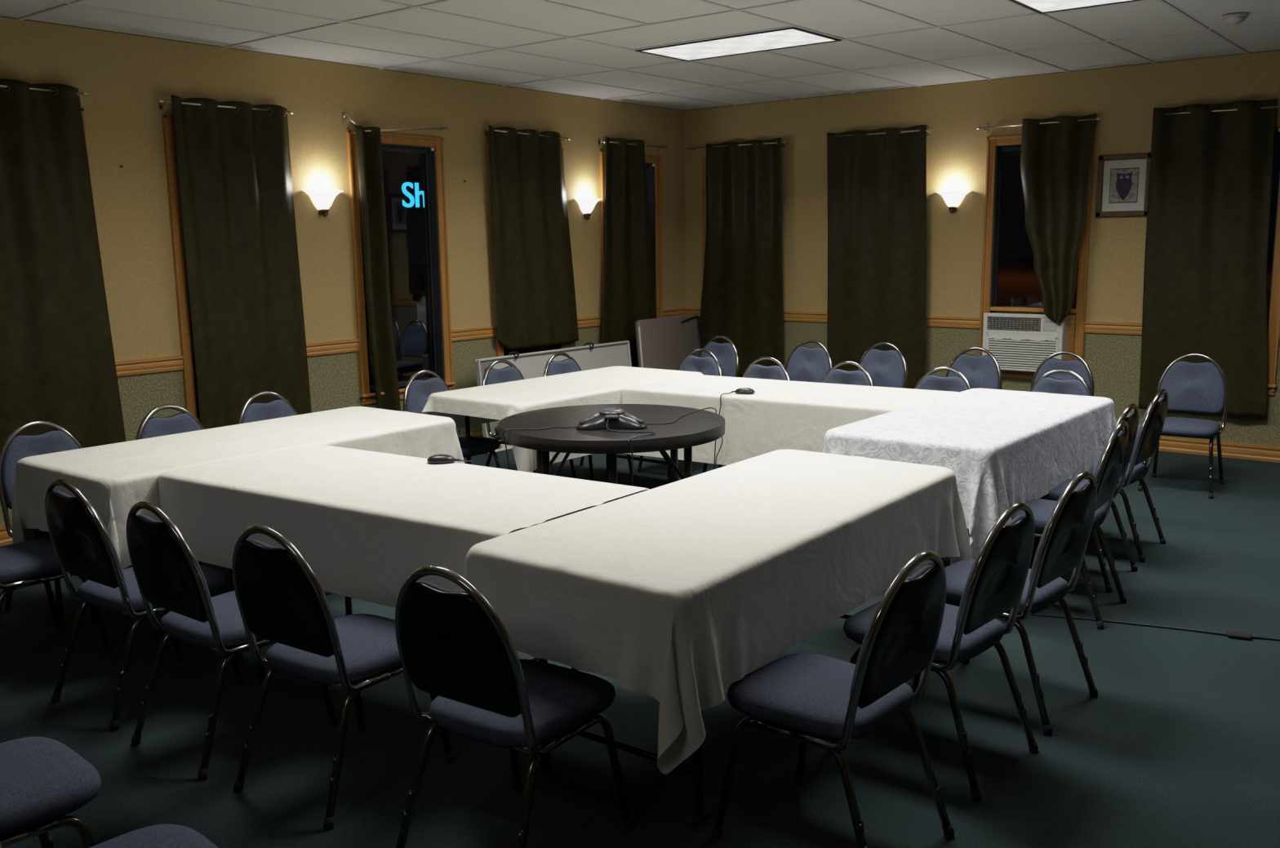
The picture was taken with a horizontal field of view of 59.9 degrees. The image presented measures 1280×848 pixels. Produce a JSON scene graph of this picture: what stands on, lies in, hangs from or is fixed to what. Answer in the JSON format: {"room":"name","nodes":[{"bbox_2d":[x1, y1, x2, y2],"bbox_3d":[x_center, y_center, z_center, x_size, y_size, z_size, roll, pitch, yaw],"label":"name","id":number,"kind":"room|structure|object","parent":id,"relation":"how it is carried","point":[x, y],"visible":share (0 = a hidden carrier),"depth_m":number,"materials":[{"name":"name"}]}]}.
{"room":"conference room","nodes":[
{"label":"conference room","id":0,"kind":"room"},
{"bbox_2d":[0,16,684,525],"bbox_3d":[-3.400,-0.791,6.303,0.140,2.862,12.200,7,12,38],"label":"wall","id":1,"kind":"structure","parent":0,"point":[124,77],"depth_m":7.62,"materials":[{"name":"paint"}]},
{"bbox_2d":[0,84,88,96],"bbox_3d":[-3.437,-1.794,5.923,0.087,0.055,0.952,7,12,38],"label":"curtain rod","id":2,"kind":"object","parent":1,"relation":"attached to","point":[83,93],"visible":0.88,"depth_m":6.09,"materials":[{"name":"silver metal"}]},
{"bbox_2d":[0,78,126,450],"bbox_3d":[-3.380,-0.750,6.099,0.063,2.214,0.991,7,12,38],"label":"curtain","id":3,"kind":"object","parent":2,"relation":"hanging from","point":[58,366],"visible":0.89,"depth_m":6.19,"materials":[{"name":"fabric"}]},
{"bbox_2d":[115,355,183,376],"bbox_3d":[-3.001,-0.351,6.744,0.024,0.088,0.476,7,12,38],"label":"trim","id":4,"kind":"structure","parent":1,"relation":"attached to","point":[130,367],"depth_m":6.75,"materials":[{"name":"brown wood"}]},
{"bbox_2d":[161,115,199,422],"bbox_3d":[-2.631,-0.969,7.204,0.165,1.937,0.881,7,12,38],"label":"window","id":5,"kind":"structure","parent":1,"relation":"in","point":[180,265],"depth_m":6.85,"materials":[{"name":"brown wood"}]},
{"bbox_2d":[157,98,293,114],"bbox_3d":[-2.595,-1.978,6.968,0.087,0.061,0.932,7,12,38],"label":"curtain rod","id":6,"kind":"object","parent":1,"relation":"attached to","point":[160,101],"visible":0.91,"depth_m":6.78,"materials":[{"name":"silver metal"}]},
{"bbox_2d":[171,94,311,429],"bbox_3d":[-2.534,-0.935,7.150,0.067,2.214,0.864,7,12,38],"label":"curtain","id":7,"kind":"object","parent":6,"relation":"hanging from","point":[234,167],"visible":0.84,"depth_m":7.10,"materials":[{"name":"fabric"}]},
{"bbox_2d":[0,431,483,546],"bbox_3d":[-3.319,0.571,6.479,0.020,0.115,12.200,7,12,38],"label":"baseboard","id":8,"kind":"structure","parent":1,"relation":"attached to","point":[5,539],"depth_m":6.20,"materials":[{"name":"brown wood"}]},
{"bbox_2d":[302,188,343,217],"bbox_3d":[-2.128,-1.511,7.582,0.151,0.189,0.294,7,12,38],"label":"wall lamp","id":9,"kind":"object","parent":1,"relation":"attached to","point":[322,200],"visible":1,"depth_m":7.56,"materials":[{"name":"white glass"}]},
{"bbox_2d":[306,338,359,356],"bbox_3d":[-2.168,-0.534,7.780,0.024,0.088,0.485,7,12,38],"label":"trim","id":10,"kind":"structure","parent":1,"relation":"attached to","point":[347,345],"depth_m":7.79,"materials":[{"name":"brown wood"}]},
{"bbox_2d":[342,114,450,133],"bbox_3d":[-1.756,-2.145,8.013,0.087,0.117,0.972,7,12,38],"label":"curtain rod","id":11,"kind":"object","parent":1,"relation":"attached to","point":[344,116],"visible":1,"depth_m":7.99,"materials":[{"name":"silver metal"}]},
{"bbox_2d":[355,124,400,411],"bbox_3d":[-1.876,-1.028,7.975,0.107,2.149,0.289,7,12,38],"label":"curtain","id":12,"kind":"object","parent":11,"relation":"hanging from","point":[368,144],"visible":0.96,"depth_m":7.93,"materials":[{"name":"fabric"}]},
{"bbox_2d":[346,129,455,405],"bbox_3d":[-1.792,-1.153,8.247,0.165,1.937,0.893,7,12,38],"label":"window","id":13,"kind":"structure","parent":1,"relation":"in","point":[397,140],"depth_m":8.41,"materials":[{"name":"brown wood"}]},
{"bbox_2d":[451,325,497,341],"bbox_3d":[-1.320,-0.720,8.833,0.024,0.088,0.498,7,12,38],"label":"trim","id":14,"kind":"structure","parent":1,"relation":"attached to","point":[486,331],"depth_m":8.82,"materials":[{"name":"brown wood"}]},
{"bbox_2d":[484,128,570,141],"bbox_3d":[-0.917,-2.351,9.053,0.087,0.067,0.967,7,12,38],"label":"curtain rod","id":15,"kind":"object","parent":1,"relation":"attached to","point":[486,129],"visible":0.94,"depth_m":8.96,"materials":[{"name":"silver metal"}]},
{"bbox_2d":[488,124,578,349],"bbox_3d":[-0.861,-1.524,9.196,0.059,1.776,1.039,7,12,38],"label":"curtain","id":16,"kind":"object","parent":15,"relation":"hanging from","point":[535,295],"visible":1,"depth_m":9.16,"materials":[{"name":"fabric"}]},
{"bbox_2d":[489,147,568,356],"bbox_3d":[-0.948,-1.339,9.296,0.165,1.937,0.869,7,12,38],"label":"window","id":17,"kind":"structure","parent":1,"relation":"in","point":[501,350],"depth_m":9.31,"materials":[{"name":"brown wood"}]},
{"bbox_2d":[574,197,602,219],"bbox_3d":[-0.420,-1.886,9.704,0.151,0.189,0.294,7,12,38],"label":"wall lamp","id":18,"kind":"object","parent":1,"relation":"attached to","point":[587,206],"visible":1,"depth_m":9.68,"materials":[{"name":"white glass"}]},
{"bbox_2d":[577,315,602,328],"bbox_3d":[-0.484,-0.903,9.871,0.024,0.088,0.496,7,12,38],"label":"trim","id":19,"kind":"structure","parent":1,"relation":"attached to","point":[588,322],"depth_m":9.91,"materials":[{"name":"brown wood"}]},
{"bbox_2d":[600,151,662,318],"bbox_3d":[-0.105,-1.524,10.343,0.165,1.937,0.892,7,12,38],"label":"window","id":20,"kind":"structure","parent":1,"relation":"in","point":[653,168],"depth_m":10.52,"materials":[{"name":"brown wood"}]},
{"bbox_2d":[597,139,667,151],"bbox_3d":[-0.067,-2.534,10.110,0.087,0.056,0.962,7,12,38],"label":"curtain rod","id":21,"kind":"object","parent":1,"relation":"attached to","point":[598,140],"visible":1,"depth_m":10.07,"materials":[{"name":"silver metal"}]},
{"bbox_2d":[601,136,656,367],"bbox_3d":[-0.099,-1.473,10.176,0.073,2.219,0.870,7,12,38],"label":"curtain","id":22,"kind":"object","parent":21,"relation":"hanging from","point":[628,288],"visible":0.78,"depth_m":10.12,"materials":[{"name":"fabric"}]},
{"bbox_2d":[662,307,685,317],"bbox_3d":[0.336,-1.083,10.890,0.024,0.088,0.400,7,12,38],"label":"trim","id":23,"kind":"structure","parent":1,"relation":"attached to","point":[676,312],"depth_m":10.88,"materials":[{"name":"brown wood"}]},
{"bbox_2d":[0,449,1279,847],"bbox_3d":[0.279,1.071,3.672,9.200,0.050,12.200,7,12,38],"label":"floor","id":24,"kind":"structure","parent":0,"point":[1178,745],"depth_m":3.67,"materials":[{"name":"carpet"}]},
{"bbox_2d":[0,420,82,634],"bbox_3d":[-2.570,0.428,5.016,0.519,0.855,0.438,6,12,35],"label":"banquet chair","id":25,"kind":"object","parent":24,"relation":"on","point":[15,447],"visible":0.38,"depth_m":4.99,"materials":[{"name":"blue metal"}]},
{"bbox_2d":[0,737,101,847],"bbox_3d":[-1.536,0.830,2.510,0.438,0.855,0.519,8,13,42],"label":"banquet chair","id":26,"kind":"object","parent":24,"relation":"on","point":[43,781],"visible":1,"depth_m":2.52,"materials":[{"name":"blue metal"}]},
{"bbox_2d":[0,537,113,653],"bbox_3d":[-2.489,0.528,4.405,0.438,0.855,0.519,6,12,36],"label":"banquet chair","id":27,"kind":"object","parent":24,"relation":"on","point":[24,564],"visible":0.73,"depth_m":4.35,"materials":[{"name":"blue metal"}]},
{"bbox_2d":[0,824,218,847],"bbox_3d":[-1.033,0.894,2.083,0.438,0.855,0.519,8,13,44],"label":"banquet chair","id":28,"kind":"object","parent":24,"relation":"on","point":[159,836],"visible":1,"depth_m":2.27,"materials":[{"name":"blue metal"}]},
{"bbox_2d":[44,479,244,731],"bbox_3d":[-1.828,0.577,4.060,0.438,0.855,0.519,6,12,36],"label":"banquet chair","id":29,"kind":"object","parent":24,"relation":"on","point":[83,546],"visible":0.84,"depth_m":3.87,"materials":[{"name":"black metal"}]},
{"bbox_2d":[135,404,204,564],"bbox_3d":[-2.169,0.343,5.494,0.519,0.855,0.438,5,11,33],"label":"banquet chair","id":30,"kind":"object","parent":24,"relation":"on","point":[149,427],"visible":0.24,"depth_m":5.54,"materials":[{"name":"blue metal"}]},
{"bbox_2d":[126,501,337,781],"bbox_3d":[-1.375,0.630,3.701,0.438,0.855,0.519,7,12,38],"label":"banquet chair","id":31,"kind":"object","parent":24,"relation":"on","point":[168,575],"visible":0.87,"depth_m":3.52,"materials":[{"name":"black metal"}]},
{"bbox_2d":[237,391,297,424],"bbox_3d":[-1.839,0.264,5.944,0.519,0.855,0.438,6,12,36],"label":"banquet chair","id":32,"kind":"object","parent":24,"relation":"on","point":[281,407],"visible":0.28,"depth_m":6.00,"materials":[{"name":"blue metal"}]},
{"bbox_2d":[231,525,454,831],"bbox_3d":[-0.920,0.675,3.396,0.438,0.855,0.519,6,11,34],"label":"banquet chair","id":33,"kind":"object","parent":24,"relation":"on","point":[281,600],"visible":0.91,"depth_m":3.23,"materials":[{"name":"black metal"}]},
{"bbox_2d":[227,497,619,671],"bbox_3d":[-0.925,0.585,4.249,1.682,0.752,0.752,5,11,33],"label":"folding table","id":34,"kind":"object","parent":24,"relation":"on","point":[348,600],"visible":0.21,"depth_m":4.35,"materials":[{"name":"black metal"}]},
{"bbox_2d":[158,444,649,608],"bbox_3d":[-0.924,0.366,4.210,1.822,0.330,0.789,5,11,33],"label":"tablecloth","id":35,"kind":"object","parent":34,"relation":"on","point":[363,522],"visible":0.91,"depth_m":3.95,"materials":[{"name":"white fabric"}]},
{"bbox_2d":[426,454,459,463],"bbox_3d":[-0.795,0.138,4.495,0.133,0.030,0.070,-1,9,1],"label":"table microphone","id":36,"kind":"object","parent":35,"relation":"on","point":[436,459],"visible":1,"depth_m":4.47,"materials":[{"name":"black plastic"}]},
{"bbox_2d":[402,369,500,468],"bbox_3d":[-1.153,0.106,6.843,0.519,0.855,0.438,6,12,37],"label":"banquet chair","id":37,"kind":"object","parent":24,"relation":"on","point":[416,393],"visible":0.4,"depth_m":6.83,"materials":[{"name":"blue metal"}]},
{"bbox_2d":[395,566,632,847],"bbox_3d":[-0.346,0.736,2.979,0.438,0.855,0.519,6,11,34],"label":"banquet chair","id":38,"kind":"object","parent":24,"relation":"on","point":[454,646],"visible":1,"depth_m":2.82,"materials":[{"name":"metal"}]},
{"bbox_2d":[481,359,576,478],"bbox_3d":[-0.752,0.009,7.392,0.519,0.855,0.438,7,12,39],"label":"banquet chair","id":39,"kind":"object","parent":24,"relation":"on","point":[508,374],"visible":0.24,"depth_m":7.43,"materials":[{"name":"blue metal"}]},
{"bbox_2d":[475,340,631,454],"bbox_3d":[-0.656,-0.269,9.344,0.132,0.768,1.860,7,12,38],"label":"table","id":40,"kind":"object","parent":24,"relation":"on","point":[531,365],"visible":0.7,"depth_m":9.27,"materials":[{"name":"grey plastic"}]},
{"bbox_2d":[464,415,667,477],"bbox_3d":[-0.404,0.116,7.037,0.764,0.752,1.736,7,12,38],"label":"folding table","id":41,"kind":"object","parent":24,"relation":"on","point":[468,437],"visible":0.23,"depth_m":6.70,"materials":[{"name":"black metal"}]},
{"bbox_2d":[421,365,702,472],"bbox_3d":[-0.389,-0.003,7.017,0.931,0.528,1.890,7,12,38],"label":"tablecloth","id":42,"kind":"object","parent":41,"relation":"on","point":[483,404],"visible":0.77,"depth_m":6.55,"materials":[{"name":"white fabric"}]},
{"bbox_2d":[543,352,631,480],"bbox_3d":[-0.383,-0.065,7.811,0.519,0.855,0.438,7,12,40],"label":"banquet chair","id":43,"kind":"object","parent":24,"relation":"on","point":[566,366],"visible":0.22,"depth_m":7.86,"materials":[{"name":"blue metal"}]},
{"bbox_2d":[497,404,724,484],"bbox_3d":[-0.138,0.344,5.693,1.146,0.735,1.146,7,12,38],"label":"round table","id":44,"kind":"object","parent":24,"relation":"on","point":[700,427],"visible":0.72,"depth_m":5.39,"materials":[{"name":"plastic"}]},
{"bbox_2d":[502,426,577,469],"bbox_3d":[-0.422,0.130,5.428,0.493,0.352,0.047,-3,10,-16],"label":"cable","id":45,"kind":"object","parent":44,"relation":"on","point":[553,426],"visible":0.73,"depth_m":5.38,"materials":[{"name":"black plastic"}]},
{"bbox_2d":[576,407,647,430],"bbox_3d":[-0.138,-0.039,5.494,0.346,0.086,0.315,-1,9,0],"label":"phone","id":46,"kind":"object","parent":44,"relation":"on","point":[619,419],"visible":0.98,"depth_m":5.37,"materials":[{"name":"black plastic"}]},
{"bbox_2d":[606,408,655,486],"bbox_3d":[-0.041,0.160,5.291,0.181,0.427,0.398,-4,10,-21],"label":"cable","id":47,"kind":"object","parent":44,"relation":"on","point":[653,433],"visible":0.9,"depth_m":5.12,"materials":[{"name":"black plastic"}]},
{"bbox_2d":[635,314,701,370],"bbox_3d":[0.297,-0.543,10.447,0.145,0.924,0.941,7,12,39],"label":"table","id":48,"kind":"object","parent":24,"relation":"on","point":[662,343],"visible":0.52,"depth_m":10.35,"materials":[{"name":"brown plastic"}]},
{"bbox_2d":[637,348,726,476],"bbox_3d":[0.303,-0.095,7.934,0.438,0.855,0.519,7,12,38],"label":"banquet chair","id":49,"kind":"object","parent":24,"relation":"on","point":[707,366],"visible":0.29,"depth_m":8.02,"materials":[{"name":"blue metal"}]},
{"bbox_2d":[667,464,722,484],"bbox_3d":[0.868,0.171,6.600,1.696,0.752,0.780,6,11,34],"label":"folding table","id":50,"kind":"object","parent":24,"relation":"on","point":[719,465],"visible":0.12,"depth_m":6.72,"materials":[{"name":"black metal"}]},
{"bbox_2d":[622,374,959,465],"bbox_3d":[0.867,-0.004,6.569,1.822,0.406,0.817,6,11,34],"label":"tablecloth","id":51,"kind":"object","parent":50,"relation":"on","point":[780,415],"visible":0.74,"depth_m":6.28,"materials":[{"name":"white fabric"}]},
{"bbox_2d":[699,335,738,377],"bbox_3d":[0.511,-0.272,8.986,0.438,0.855,0.519,8,13,41],"label":"banquet chair","id":52,"kind":"object","parent":24,"relation":"on","point":[726,354],"visible":0.36,"depth_m":9.02,"materials":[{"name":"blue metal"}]},
{"bbox_2d":[538,575,910,827],"bbox_3d":[0.355,0.640,3.813,0.756,0.752,1.852,6,12,36],"label":"folding table","id":53,"kind":"object","parent":24,"relation":"on","point":[698,816],"visible":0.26,"depth_m":3.14,"materials":[{"name":"black metal"}]},
{"bbox_2d":[461,448,972,774],"bbox_3d":[0.382,0.514,3.782,0.883,0.516,2.018,6,12,36],"label":"tablecloth","id":54,"kind":"object","parent":53,"relation":"on","point":[674,593],"visible":0.92,"depth_m":3.21,"materials":[{"name":"white fabric"}]},
{"bbox_2d":[702,356,790,473],"bbox_3d":[0.712,0.003,7.310,0.438,0.855,0.519,7,12,38],"label":"banquet chair","id":55,"kind":"object","parent":24,"relation":"on","point":[755,371],"visible":0.18,"depth_m":7.41,"materials":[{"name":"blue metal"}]},
{"bbox_2d":[785,339,832,382],"bbox_3d":[1.186,-0.200,8.496,0.438,0.855,0.519,7,12,39],"label":"banquet chair","id":56,"kind":"object","parent":24,"relation":"on","point":[805,364],"visible":0.47,"depth_m":8.58,"materials":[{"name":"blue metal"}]},
{"bbox_2d":[711,551,954,847],"bbox_3d":[0.528,0.720,3.005,0.519,0.855,0.438,7,12,41],"label":"banquet chair","id":57,"kind":"object","parent":24,"relation":"on","point":[806,699],"visible":1,"depth_m":2.89,"materials":[{"name":"fabric"}]},
{"bbox_2d":[821,360,874,386],"bbox_3d":[1.194,0.052,6.980,0.438,0.855,0.519,7,12,38],"label":"banquet chair","id":58,"kind":"object","parent":24,"relation":"on","point":[834,375],"visible":0.2,"depth_m":7.08,"materials":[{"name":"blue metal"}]},
{"bbox_2d":[856,342,907,388],"bbox_3d":[1.692,-0.161,8.223,0.438,0.855,0.519,7,12,39],"label":"banquet chair","id":59,"kind":"object","parent":24,"relation":"on","point":[886,368],"visible":0.55,"depth_m":8.29,"materials":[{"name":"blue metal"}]},
{"bbox_2d":[830,502,1038,802],"bbox_3d":[0.938,0.631,3.506,0.519,0.855,0.438,8,13,41],"label":"banquet chair","id":60,"kind":"object","parent":24,"relation":"on","point":[994,586],"visible":0.81,"depth_m":3.32,"materials":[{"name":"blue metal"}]},
{"bbox_2d":[914,366,972,391],"bbox_3d":[1.709,0.106,6.610,0.438,0.855,0.519,7,12,38],"label":"banquet chair","id":61,"kind":"object","parent":24,"relation":"on","point":[928,381],"visible":0.14,"depth_m":6.72,"materials":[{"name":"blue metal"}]},
{"bbox_2d":[942,560,950,566],"bbox_3d":[1.713,0.321,5.630,0.772,0.752,1.778,7,12,38],"label":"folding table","id":62,"kind":"object","parent":24,"relation":"on","point":[944,562],"visible":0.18,"depth_m":5.06,"materials":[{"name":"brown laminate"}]},
{"bbox_2d":[822,388,1115,559],"bbox_3d":[1.714,0.218,5.610,0.927,0.564,1.959,7,12,38],"label":"tablecloth","id":63,"kind":"object","parent":62,"relation":"on","point":[1003,449],"visible":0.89,"depth_m":5.10,"materials":[{"name":"white fabric"}]},
{"bbox_2d":[945,346,1002,389],"bbox_3d":[2.243,-0.094,7.775,0.438,0.855,0.519,7,12,40],"label":"banquet chair","id":64,"kind":"object","parent":24,"relation":"on","point":[984,371],"visible":0.45,"depth_m":7.84,"materials":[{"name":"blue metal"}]},
{"bbox_2d":[911,471,1097,736],"bbox_3d":[1.302,0.557,3.925,0.519,0.855,0.438,8,13,42],"label":"banquet chair","id":65,"kind":"object","parent":24,"relation":"on","point":[1064,541],"visible":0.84,"depth_m":3.74,"materials":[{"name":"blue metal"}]},
{"bbox_2d":[1028,368,1093,396],"bbox_3d":[2.337,0.129,6.421,0.438,0.855,0.519,7,12,40],"label":"banquet chair","id":66,"kind":"object","parent":24,"relation":"on","point":[1078,386],"visible":0.23,"depth_m":6.52,"materials":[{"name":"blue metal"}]},
{"bbox_2d":[1030,351,1093,396],"bbox_3d":[2.741,-0.041,7.411,0.438,0.855,0.519,7,12,38],"label":"banquet chair","id":67,"kind":"object","parent":24,"relation":"on","point":[1080,366],"visible":0.27,"depth_m":7.51,"materials":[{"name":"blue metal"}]},
{"bbox_2d":[1010,420,1128,630],"bbox_3d":[1.846,0.388,4.897,0.519,0.855,0.438,6,12,35],"label":"banquet chair","id":68,"kind":"object","parent":24,"relation":"on","point":[1106,473],"visible":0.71,"depth_m":4.76,"materials":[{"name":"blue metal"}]},
{"bbox_2d":[1031,403,1138,592],"bbox_3d":[2.102,0.305,5.379,0.519,0.855,0.438,7,12,39],"label":"banquet chair","id":69,"kind":"object","parent":24,"relation":"on","point":[1132,419],"visible":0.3,"depth_m":5.28,"materials":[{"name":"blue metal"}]},
{"bbox_2d":[1084,389,1168,562],"bbox_3d":[2.463,0.223,5.846,0.519,0.855,0.438,7,12,38],"label":"banquet chair","id":70,"kind":"object","parent":24,"relation":"on","point":[1150,428],"visible":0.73,"depth_m":5.63,"materials":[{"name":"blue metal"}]},
{"bbox_2d":[1030,613,1279,641],"bbox_3d":[2.618,0.882,4.440,2.554,0.010,0.090,4,10,26],"label":"cable","id":71,"kind":"object","parent":24,"relation":"on","point":[1038,615],"visible":0.75,"depth_m":4.67,"materials":[{"name":"black plastic"}]},
{"bbox_2d":[1226,631,1252,640],"bbox_3d":[2.447,0.864,4.534,0.090,0.018,0.044,4,11,27],"label":"switch","id":72,"kind":"object","parent":71,"relation":"attached to","point":[1231,634],"visible":1,"depth_m":4.52,"materials":[{"name":"black plastic"}]},
{"bbox_2d":[1137,353,1228,498],"bbox_3d":[3.518,-0.009,7.160,0.438,0.855,0.519,6,11,34],"label":"banquet chair","id":73,"kind":"object","parent":24,"relation":"on","point":[1190,387],"visible":0.82,"depth_m":7.21,"materials":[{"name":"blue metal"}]},
{"bbox_3d":[-1.786,0.435,5.229,0.776,0.752,1.790,6,12,37],"label":"folding table","id":74,"kind":"object","parent":24,"relation":"on","visible":0},
{"bbox_2d":[11,406,464,569],"bbox_3d":[-1.797,0.290,5.229,0.884,0.489,1.944,6,12,37],"label":"tablecloth","id":75,"kind":"object","parent":74,"relation":"on","point":[113,477],"visible":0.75,"depth_m":4.82,"materials":[{"name":"white fabric"}]},
{"bbox_2d":[0,0,1279,110],"bbox_3d":[0.238,-1.799,3.192,9.200,0.053,12.209,7,12,38],"label":"ceiling","id":76,"kind":"structure","parent":0,"point":[587,48],"depth_m":6.79,"materials":[{"name":"tile"}]},
{"bbox_2d":[635,26,841,61],"bbox_3d":[0.618,-2.430,7.123,1.195,0.011,0.586,7,12,38],"label":"recessed light","id":77,"kind":"object","parent":76,"relation":"in","point":[793,37],"visible":1,"depth_m":7.09,"materials":[{"name":"white plastic"}]},
{"bbox_2d":[1008,0,1142,13],"bbox_3d":[2.529,-2.207,5.624,1.195,0.011,0.586,7,12,38],"label":"recessed light","id":78,"kind":"object","parent":76,"relation":"in","point":[1041,6],"visible":1,"depth_m":5.98,"materials":[{"name":"white plastic"}]},
{"bbox_2d":[1221,13,1248,25],"bbox_3d":[3.411,-2.318,6.369,0.140,0.053,0.140,7,12,38],"label":"smoke detector","id":79,"kind":"object","parent":76,"relation":"attached to","point":[1233,19],"visible":1,"depth_m":6.33,"materials":[{"name":"grey plastic"}]},
{"bbox_2d":[684,50,1279,446],"bbox_3d":[4.037,-1.213,8.239,9.340,2.862,0.140,7,12,38],"label":"wall","id":80,"kind":"structure","parent":0,"point":[1125,98],"depth_m":9.11,"materials":[{"name":"paint"}]},
{"bbox_2d":[685,141,785,151],"bbox_3d":[0.896,-2.594,10.375,1.102,0.068,0.087,7,12,38],"label":"curtain rod","id":81,"kind":"object","parent":80,"relation":"attached to","point":[782,142],"visible":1,"depth_m":10.40,"materials":[{"name":"silver metal"}]},
{"bbox_2d":[699,137,783,377],"bbox_3d":[0.942,-1.535,10.484,0.991,2.214,0.063,7,12,38],"label":"curtain","id":82,"kind":"object","parent":81,"relation":"hanging from","point":[742,298],"visible":0.91,"depth_m":10.43,"materials":[{"name":"fabric"}]},
{"bbox_2d":[702,151,782,278],"bbox_3d":[0.988,-1.579,10.586,0.894,1.937,0.165,7,12,38],"label":"window","id":83,"kind":"structure","parent":80,"relation":"in","point":[704,158],"depth_m":10.72,"materials":[{"name":"brown wood"}]},
{"bbox_2d":[783,311,827,322],"bbox_3d":[1.517,-0.985,10.201,0.536,0.088,0.024,7,12,38],"label":"trim","id":84,"kind":"structure","parent":80,"relation":"attached to","point":[788,315],"depth_m":10.19,"materials":[{"name":"brown wood"}]},
{"bbox_2d":[835,128,930,137],"bbox_3d":[2.038,-2.468,9.478,0.967,0.063,0.087,7,12,38],"label":"curtain rod","id":85,"kind":"object","parent":80,"relation":"attached to","point":[927,130],"visible":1,"depth_m":9.40,"materials":[{"name":"silver metal"}]},
{"bbox_2d":[826,124,926,388],"bbox_3d":[2.050,-1.414,9.615,0.976,2.229,0.055,7,12,38],"label":"curtain","id":86,"kind":"object","parent":85,"relation":"hanging from","point":[877,184],"visible":0.89,"depth_m":9.58,"materials":[{"name":"fabric"}]},
{"bbox_2d":[935,189,970,213],"bbox_3d":[2.551,-1.832,9.137,0.294,0.189,0.151,7,12,38],"label":"wall lamp","id":87,"kind":"object","parent":80,"relation":"attached to","point":[953,199],"visible":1,"depth_m":9.12,"materials":[{"name":"white glass"}]},
{"bbox_2d":[926,315,980,328],"bbox_3d":[2.608,-0.858,9.345,0.531,0.088,0.024,7,12,38],"label":"trim","id":88,"kind":"structure","parent":80,"relation":"attached to","point":[931,321],"depth_m":9.32,"materials":[{"name":"brown wood"}]},
{"bbox_2d":[978,129,1095,379],"bbox_3d":[3.168,-1.324,8.876,0.857,1.937,0.165,7,12,38],"label":"window","id":89,"kind":"structure","parent":80,"relation":"in","point":[1077,317],"depth_m":8.96,"materials":[{"name":"brown wood"}]},
{"bbox_2d":[982,312,1068,372],"bbox_3d":[3.135,-0.668,8.984,0.640,0.456,0.298,7,12,38],"label":"air conditioner","id":90,"kind":"object","parent":89,"relation":"in","point":[1020,342],"visible":0.66,"depth_m":8.88,"materials":[{"name":"white plastic"}]},
{"bbox_2d":[985,333,1058,369],"bbox_3d":[3.059,-0.580,8.897,0.580,0.282,0.032,7,12,38],"label":"grille","id":91,"kind":"object","parent":90,"relation":"attached to","point":[1012,351],"depth_m":8.89,"materials":[{"name":"white plastic"}]},
{"bbox_2d":[976,117,1101,133],"bbox_3d":[3.099,-2.329,8.650,0.962,0.055,0.087,7,12,38],"label":"curtain rod","id":92,"kind":"object","parent":80,"relation":"attached to","point":[1096,119],"visible":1,"depth_m":8.70,"materials":[{"name":"silver metal"}]},
{"bbox_2d":[1020,113,1096,324],"bbox_3d":[3.196,-1.575,8.611,0.549,1.582,0.164,7,12,38],"label":"curtain","id":93,"kind":"object","parent":92,"relation":"hanging from","point":[1055,157],"visible":1,"depth_m":8.59,"materials":[{"name":"fabric"}]},
{"bbox_2d":[1084,321,1142,334],"bbox_3d":[3.657,-0.736,8.522,0.473,0.088,0.024,7,12,38],"label":"trim","id":94,"kind":"structure","parent":80,"relation":"attached to","point":[1126,328],"depth_m":8.53,"materials":[{"name":"brown wood"}]},
{"bbox_2d":[1095,152,1151,217],"bbox_3d":[3.638,-1.793,8.350,0.388,0.462,0.026,7,12,38],"label":"picture frame","id":95,"kind":"object","parent":80,"relation":"attached to","point":[1122,180],"visible":0.96,"depth_m":8.35,"materials":[{"name":"brown wood"}]},
{"bbox_2d":[1108,167,1139,203],"bbox_3d":[3.638,-1.793,8.350,0.204,0.256,0.004,7,12,38],"label":"print","id":96,"kind":"object","parent":95,"relation":"attached to","point":[1123,182],"depth_m":8.35},
{"bbox_2d":[1136,433,1279,462],"bbox_3d":[4.061,0.160,8.359,9.200,0.115,0.020,7,12,38],"label":"baseboard","id":97,"kind":"structure","parent":80,"relation":"attached to","point":[1171,444],"depth_m":8.16,"materials":[{"name":"brown wood"}]},
{"bbox_2d":[1165,106,1279,115],"bbox_3d":[4.149,-2.202,7.827,0.952,0.065,0.087,7,12,38],"label":"curtain rod","id":98,"kind":"object","parent":80,"relation":"attached to","point":[1271,107],"visible":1,"depth_m":7.82,"materials":[{"name":"silver metal"}]},
{"bbox_2d":[1137,98,1277,417],"bbox_3d":[4.104,-1.174,8.004,0.875,2.219,0.059,7,12,38],"label":"curtain","id":99,"kind":"object","parent":98,"relation":"hanging from","point":[1205,292],"visible":0.91,"depth_m":7.98,"materials":[{"name":"fabric"}]},
{"bbox_2d":[1267,116,1279,395],"bbox_3d":[4.204,-1.204,8.064,0.882,1.937,0.165,7,12,38],"label":"window","id":100,"kind":"structure","parent":80,"relation":"in","point":[1273,317],"depth_m":7.84,"materials":[{"name":"brown wood"}]},
{"label":"outside","id":101,"kind":"structure","parent":0,"visible":0},
{"bbox_2d":[186,256,1272,408],"bbox_3d":[12.076,-3.751,33.622,130.000,0.050,130.000,7,12,38],"label":"ground","id":102,"kind":"structure","parent":101,"point":[1018,286],"depth_m":34.57,"materials":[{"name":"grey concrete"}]},
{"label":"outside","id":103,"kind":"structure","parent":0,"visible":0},
{"bbox_2d":[401,182,424,207],"bbox_3d":[-3.981,-4.046,19.611,0.040,0.436,0.533,7,12,38],"label":"shop sign","id":104,"kind":"object","parent":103,"point":[417,193],"visible":0.93,"depth_m":19.56,"materials":[{"name":"blue"}]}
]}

